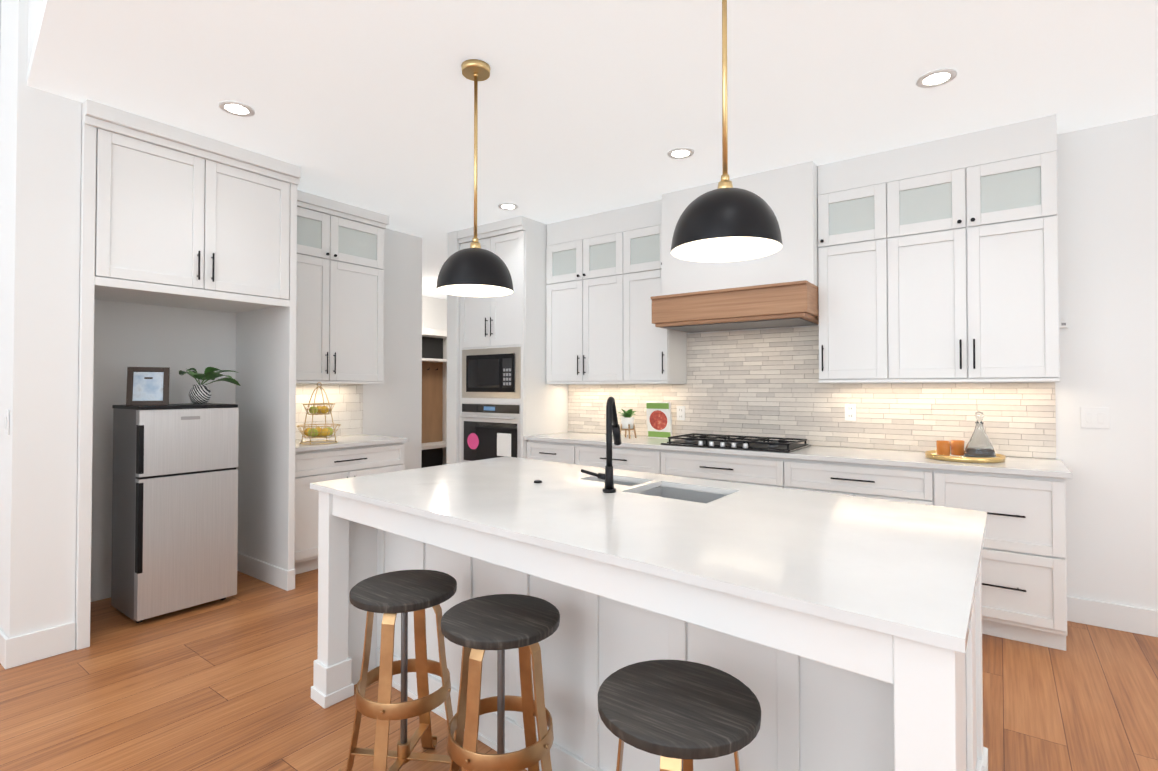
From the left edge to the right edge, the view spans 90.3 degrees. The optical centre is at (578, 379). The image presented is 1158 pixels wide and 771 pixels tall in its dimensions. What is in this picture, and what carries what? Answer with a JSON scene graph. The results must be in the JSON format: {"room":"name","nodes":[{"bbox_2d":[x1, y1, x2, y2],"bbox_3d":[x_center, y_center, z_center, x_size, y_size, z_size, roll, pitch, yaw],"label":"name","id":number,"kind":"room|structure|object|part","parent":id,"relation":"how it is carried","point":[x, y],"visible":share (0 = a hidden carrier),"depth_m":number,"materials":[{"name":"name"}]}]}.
{"room":"kitchen","nodes":[
{"label":"kitchen","id":0,"kind":"room"},
{"bbox_2d":[0,0,0,58],"bbox_3d":[-5.072,-1.123,3.257,0.120,5.000,7.780,-1,-1,36],"label":"wall","id":1,"kind":"structure","parent":0,"point":[0,29],"depth_m":4.26,"materials":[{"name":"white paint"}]},
{"bbox_2d":[27,0,45,81],"bbox_3d":[0.018,-2.567,0.401,7.247,2.199,0.120,-1,-1,43],"label":"wall","id":2,"kind":"structure","parent":0,"point":[34,10],"depth_m":2.62,"materials":[{"name":"white paint"}]},
{"bbox_2d":[0,0,81,637],"bbox_3d":[-2.796,-1.127,2.983,0.400,5.000,0.240,-1,-1,36],"label":"wall","id":3,"kind":"structure","parent":0,"point":[40,162],"depth_m":2.84,"materials":[{"name":"white paint"}]},
{"bbox_2d":[4,410,9,434],"bbox_3d":[-2.789,0.210,2.803,0.080,0.120,0.010,-1,-1,36],"label":"light switch","id":4,"kind":"object","parent":3,"relation":"attached to","point":[6,421],"visible":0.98,"depth_m":2.79,"materials":[{"name":"white plastic"}]},
{"bbox_2d":[0,629,15,668],"bbox_3d":[-2.872,1.301,2.843,0.432,0.140,0.015,-1,-1,36],"label":"baseboard","id":5,"kind":"structure","parent":3,"relation":"attached to","point":[7,645],"depth_m":2.73,"materials":[{"name":"white wood"}]},
{"bbox_2d":[91,228,421,601],"bbox_3d":[-2.401,-1.104,4.559,0.120,5.000,2.769,-1,-1,36],"label":"wall","id":6,"kind":"structure","parent":0,"point":[176,340],"depth_m":4.05,"materials":[{"name":"white paint"}]},
{"bbox_2d":[295,384,362,438],"bbox_3d":[-2.210,0.261,4.688,0.010,0.442,1.002,-1,-1,36],"label":"backsplash","id":7,"kind":"structure","parent":6,"relation":"attached to","point":[347,409],"depth_m":4.88,"materials":[{"name":"tile"}]},
{"bbox_2d":[296,190,388,383],"bbox_3d":[-2.061,-0.682,4.599,0.371,1.438,1.012,-1,-1,36],"label":"upper cabinet","id":8,"kind":"object","parent":6,"relation":"attached to","point":[340,301],"visible":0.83,"depth_m":4.56,"materials":[{"name":"white wood"}]},
{"bbox_2d":[422,295,446,329],"bbox_3d":[-2.561,0.065,9.158,0.120,2.800,4.499,-1,-1,36],"label":"wall","id":9,"kind":"structure","parent":0,"point":[434,312],"depth_m":9.36,"materials":[{"name":"white paint"}]},
{"bbox_2d":[446,230,459,463],"bbox_3d":[-1.002,0.013,5.668,0.135,2.800,0.659,-1,-1,36],"label":"wall","id":10,"kind":"structure","parent":0,"point":[453,359],"depth_m":5.39,"materials":[{"name":"white paint"}]},
{"bbox_2d":[0,569,1157,770],"bbox_3d":[-0.721,1.402,2.905,11.400,0.060,12.400,-1,-1,36],"label":"floor","id":11,"kind":"structure","parent":0,"point":[226,684],"depth_m":2.44,"materials":[{"name":"brown wood"}]},
{"bbox_2d":[111,403,238,622],"bbox_3d":[-2.469,0.768,3.523,0.459,1.225,0.516,-1,-1,36],"label":"fridge","id":12,"kind":"object","parent":11,"relation":"on","point":[175,510],"visible":1,"depth_m":3.35,"materials":[{"name":"grey metal"}]},
{"bbox_2d":[126,367,169,405],"bbox_3d":[-2.535,0.043,3.389,0.200,0.228,0.082,1,-1,-32],"label":"photo frame","id":13,"kind":"object","parent":12,"relation":"on","point":[147,385],"visible":0.88,"depth_m":3.38,"materials":[{"name":"brown wood"}]},
{"bbox_2d":[179,367,240,403],"bbox_3d":[-2.376,0.040,3.736,0.423,0.236,0.394,-1,-1,36],"label":"potted plant","id":14,"kind":"object","parent":12,"relation":"on","point":[200,394],"visible":1,"depth_m":3.67,"materials":[{"name":"green plant"}]},
{"bbox_2d":[75,99,300,649],"bbox_3d":[-2.506,-0.017,3.595,0.823,2.798,1.114,-1,-1,36],"label":"cabinet","id":15,"kind":"object","parent":11,"relation":"on","point":[171,216],"visible":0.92,"depth_m":3.44,"materials":[{"name":"white wood"}]},
{"bbox_2d":[294,434,408,574],"bbox_3d":[-1.952,0.938,4.502,0.633,0.915,1.022,-1,-1,36],"label":"base cabinet","id":16,"kind":"object","parent":11,"relation":"on","point":[349,456],"visible":0.4,"depth_m":4.19,"materials":[{"name":"white wood"}]},
{"bbox_2d":[297,382,340,440],"bbox_3d":[-1.948,0.228,4.313,0.300,0.410,0.300,0,-1,15],"label":"fruit basket","id":17,"kind":"object","parent":16,"relation":"on","point":[316,432],"depth_m":4.28,"materials":[{"name":"gold metal"}]},
{"bbox_2d":[338,569,460,770],"bbox_3d":[-0.578,1.018,1.902,0.372,0.672,0.372,1,-1,-38],"label":"stool","id":18,"kind":"object","parent":11,"relation":"on","point":[390,595],"visible":0.98,"depth_m":1.88,"materials":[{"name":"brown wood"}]},
{"bbox_2d":[421,328,446,467],"bbox_3d":[-2.320,0.343,9.008,0.438,2.240,2.550,-1,-1,36],"label":"locker","id":19,"kind":"object","parent":11,"relation":"on","point":[434,399],"visible":0.23,"depth_m":9.28,"materials":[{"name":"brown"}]},
{"bbox_2d":[441,594,559,770],"bbox_3d":[-0.225,1.014,1.657,0.372,0.672,0.372,0,-1,-18],"label":"stool","id":20,"kind":"object","parent":11,"relation":"on","point":[476,627],"visible":1,"depth_m":1.60,"materials":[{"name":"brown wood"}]},
{"bbox_2d":[457,215,567,462],"bbox_3d":[-0.627,0.010,5.378,0.803,2.798,0.684,-1,-1,36],"label":"tall cabinet","id":21,"kind":"object","parent":11,"relation":"on","point":[510,398],"visible":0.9,"depth_m":5.09,"materials":[{"name":"white wood"}]},
{"bbox_2d":[527,440,579,464],"bbox_3d":[-0.042,0.960,4.989,0.576,0.886,0.598,-1,-1,36],"label":"base cabinet","id":22,"kind":"object","parent":11,"relation":"on","point":[536,449],"depth_m":4.75,"materials":[{"name":"white wood"}]},
{"bbox_2d":[580,444,667,474],"bbox_3d":[0.452,0.955,4.629,0.894,0.886,0.598,-1,-1,36],"label":"base cabinet","id":23,"kind":"object","parent":11,"relation":"on","point":[649,460],"depth_m":4.32,"materials":[{"name":"white wood"}]},
{"bbox_2d":[310,456,987,770],"bbox_3d":[0.096,0.900,2.173,2.434,0.919,1.196,-1,-1,41],"label":"kitchen island","id":24,"kind":"object","parent":11,"relation":"on","point":[832,695],"depth_m":1.63,"materials":[{"name":"white stone"}]},
{"bbox_2d":[581,397,620,492],"bbox_3d":[0.124,0.256,2.344,0.149,0.372,0.203,-1,-1,36],"label":"faucet","id":25,"kind":"object","parent":24,"relation":"on","point":[614,428],"visible":1,"depth_m":2.25,"materials":[{"name":"black metal"}]},
{"bbox_3d":[0.096,0.553,2.178,2.430,0.224,1.196,-1,-1,41],"label":"kitchen island top","id":26,"kind":"part","parent":24,"relation":"part of","materials":[{"name":"white stone"}]},
{"bbox_2d":[598,660,760,770],"bbox_3d":[0.209,1.007,1.217,0.372,0.672,0.372,0,-1,-29],"label":"stool","id":27,"kind":"object","parent":11,"relation":"on","point":[677,715],"visible":1,"depth_m":1.17,"materials":[{"name":"black wood"}]},
{"bbox_2d":[668,452,795,489],"bbox_3d":[1.118,0.948,4.143,1.004,0.886,0.598,-1,-1,36],"label":"base cabinet","id":28,"kind":"object","parent":11,"relation":"on","point":[753,470],"depth_m":3.84,"materials":[{"name":"white wood"}]},
{"bbox_2d":[796,460,935,505],"bbox_3d":[1.775,0.941,3.663,0.873,0.886,0.598,-1,-1,36],"label":"drawer","id":29,"kind":"object","parent":11,"relation":"on","point":[874,481],"depth_m":3.36,"materials":[{"name":"white wood"}]},
{"bbox_2d":[936,468,1066,650],"bbox_3d":[2.329,0.934,3.259,0.622,0.886,0.598,-1,-1,36],"label":"base cabinet","id":30,"kind":"object","parent":11,"relation":"on","point":[1021,501],"depth_m":2.95,"materials":[{"name":"white wood"}]},
{"bbox_2d":[524,432,1071,479],"bbox_3d":[1.152,0.489,4.103,3.556,0.030,0.633,-1,-1,36],"label":"countertop","id":31,"kind":"structure","parent":30,"relation":"on","point":[1012,466],"depth_m":3.51,"materials":[{"name":"white stone"}]},
{"bbox_2d":[618,409,636,438],"bbox_3d":[0.394,0.364,4.725,0.163,0.241,0.210,-1,-1,36],"label":"potted plant","id":32,"kind":"object","parent":31,"relation":"on","point":[627,421],"visible":1,"depth_m":4.70,"materials":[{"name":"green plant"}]},
{"bbox_2d":[646,401,672,437],"bbox_3d":[0.659,0.335,4.727,0.215,0.301,0.064,-1,-1,36],"label":"cookbook","id":33,"kind":"object","parent":31,"relation":"on","point":[659,420],"visible":0.92,"depth_m":4.71,"materials":[{"name":"white paper"}]},
{"bbox_2d":[661,433,810,452],"bbox_3d":[1.114,0.448,4.111,0.910,0.052,0.520,-1,-1,36],"label":"cooktop","id":34,"kind":"object","parent":31,"relation":"in","point":[782,445],"visible":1,"depth_m":4.01,"materials":[{"name":"black metal"}]},
{"bbox_2d":[925,411,1005,462],"bbox_3d":[2.233,0.324,3.340,0.388,0.276,0.388,-1,-1,36],"label":"decorative tray","id":35,"kind":"object","parent":31,"relation":"on","point":[979,448],"visible":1,"depth_m":3.27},
{"bbox_2d":[27,0,1157,298],"bbox_3d":[0.484,-1.433,4.599,11.400,0.060,8.312,-1,-1,36],"label":"ceiling","id":36,"kind":"structure","parent":0,"point":[591,106],"depth_m":2.77,"materials":[{"name":"white paint"}]},
{"bbox_2d":[218,101,254,116],"bbox_3d":[-1.800,-1.421,3.029,0.168,0.009,0.168,-1,-1,36],"label":"recessed light","id":37,"kind":"object","parent":36,"relation":"in","point":[235,108],"visible":1,"depth_m":3.02,"materials":[{"name":"white"}]},
{"bbox_2d":[436,59,513,296],"bbox_3d":[-0.473,-0.917,2.635,0.347,1.030,0.347,-1,-1,36],"label":"pendant light","id":38,"kind":"object","parent":36,"relation":"hanging from","point":[474,270],"visible":1,"depth_m":2.56,"materials":[{"name":"black metal"}]},
{"bbox_2d":[498,203,517,209],"bbox_3d":[-0.574,-1.397,4.659,0.168,0.009,0.168,-1,-1,36],"label":"recessed light","id":39,"kind":"object","parent":36,"relation":"in","point":[507,206],"visible":0.96,"depth_m":4.66,"materials":[{"name":"white"}]},
{"bbox_2d":[667,147,693,158],"bbox_3d":[0.636,-1.413,3.603,0.168,0.009,0.168,-1,-1,36],"label":"recessed light","id":40,"kind":"object","parent":36,"relation":"in","point":[680,153],"visible":0.96,"depth_m":3.60,"materials":[{"name":"white"}]},
{"bbox_2d":[671,0,782,261],"bbox_3d":[0.471,-0.928,1.859,0.347,1.030,0.347,-1,-1,36],"label":"pendant light","id":41,"kind":"object","parent":36,"relation":"hanging from","point":[725,221],"visible":1,"depth_m":1.77,"materials":[{"name":"black metal"}]},
{"bbox_2d":[916,68,956,87],"bbox_3d":[1.696,-1.426,2.731,0.168,0.009,0.168,-1,-1,36],"label":"recessed light","id":42,"kind":"object","parent":36,"relation":"in","point":[936,78],"visible":1,"depth_m":2.72,"materials":[{"name":"white"}]},
{"bbox_2d":[568,114,1157,609],"bbox_3d":[2.248,-0.015,3.780,7.610,2.800,0.120,-1,-1,36],"label":"wall","id":43,"kind":"structure","parent":0,"point":[1108,242],"depth_m":3.19,"materials":[{"name":"white paint"}]},
{"bbox_2d":[546,199,686,383],"bbox_3d":[0.283,-0.677,4.918,1.213,1.438,0.371,-1,-1,36],"label":"upper cabinet","id":44,"kind":"object","parent":43,"relation":"attached to","point":[603,278],"visible":0.94,"depth_m":4.76,"materials":[{"name":"white wood"}]},
{"bbox_2d":[651,161,818,332],"bbox_3d":[1.146,-0.893,4.141,1.097,1.030,0.613,-1,-1,36],"label":"range hood","id":45,"kind":"object","parent":43,"relation":"attached to","point":[778,289],"visible":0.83,"depth_m":3.88,"materials":[{"name":"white paint"}]},
{"bbox_2d":[568,326,1055,458],"bbox_3d":[1.327,0.052,4.369,3.533,0.850,0.010,-1,-1,36],"label":"backsplash","id":46,"kind":"structure","parent":43,"relation":"attached to","point":[758,383],"depth_m":4.14,"materials":[{"name":"tile"}]},
{"bbox_2d":[677,406,684,419],"bbox_3d":[0.833,0.279,4.713,0.072,0.116,0.010,-1,-1,36],"label":"electrical outlet","id":47,"kind":"object","parent":46,"relation":"attached to","point":[680,412],"visible":1,"depth_m":4.71,"materials":[{"name":"white plastic"}]},
{"bbox_2d":[845,404,855,420],"bbox_3d":[1.867,0.227,3.959,0.072,0.116,0.010,-1,-1,36],"label":"electrical outlet","id":48,"kind":"object","parent":46,"relation":"attached to","point":[850,412],"visible":1,"depth_m":3.96,"materials":[{"name":"white plastic"}]},
{"bbox_2d":[817,114,1059,382],"bbox_3d":[2.154,-0.698,3.552,1.220,1.438,0.371,-1,-1,36],"label":"upper cabinet","id":49,"kind":"object","parent":43,"relation":"attached to","point":[938,261],"visible":1,"depth_m":3.38,"materials":[{"name":"white wood"}]},
{"bbox_2d":[1059,314,1068,328],"bbox_3d":[2.783,-0.333,3.305,0.050,0.080,0.023,-1,-1,36],"label":"sensor","id":50,"kind":"object","parent":43,"relation":"attached to","point":[1063,320],"visible":0.9,"depth_m":3.30,"materials":[{"name":"white plastic"}]},
{"bbox_2d":[1081,407,1109,428],"bbox_3d":[2.891,0.216,3.225,0.120,0.116,0.010,-1,-1,36],"label":"switch plate","id":51,"kind":"object","parent":43,"relation":"attached to","point":[1094,417],"visible":1,"depth_m":3.23,"materials":[{"name":"white plastic"}]},
{"bbox_2d":[1067,596,1157,636],"bbox_3d":[3.980,1.294,2.411,2.979,0.140,0.015,-1,-1,36],"label":"baseboard","id":52,"kind":"structure","parent":43,"relation":"attached to","point":[1143,621],"depth_m":3.16,"materials":[{"name":"white wood"}]}
]}

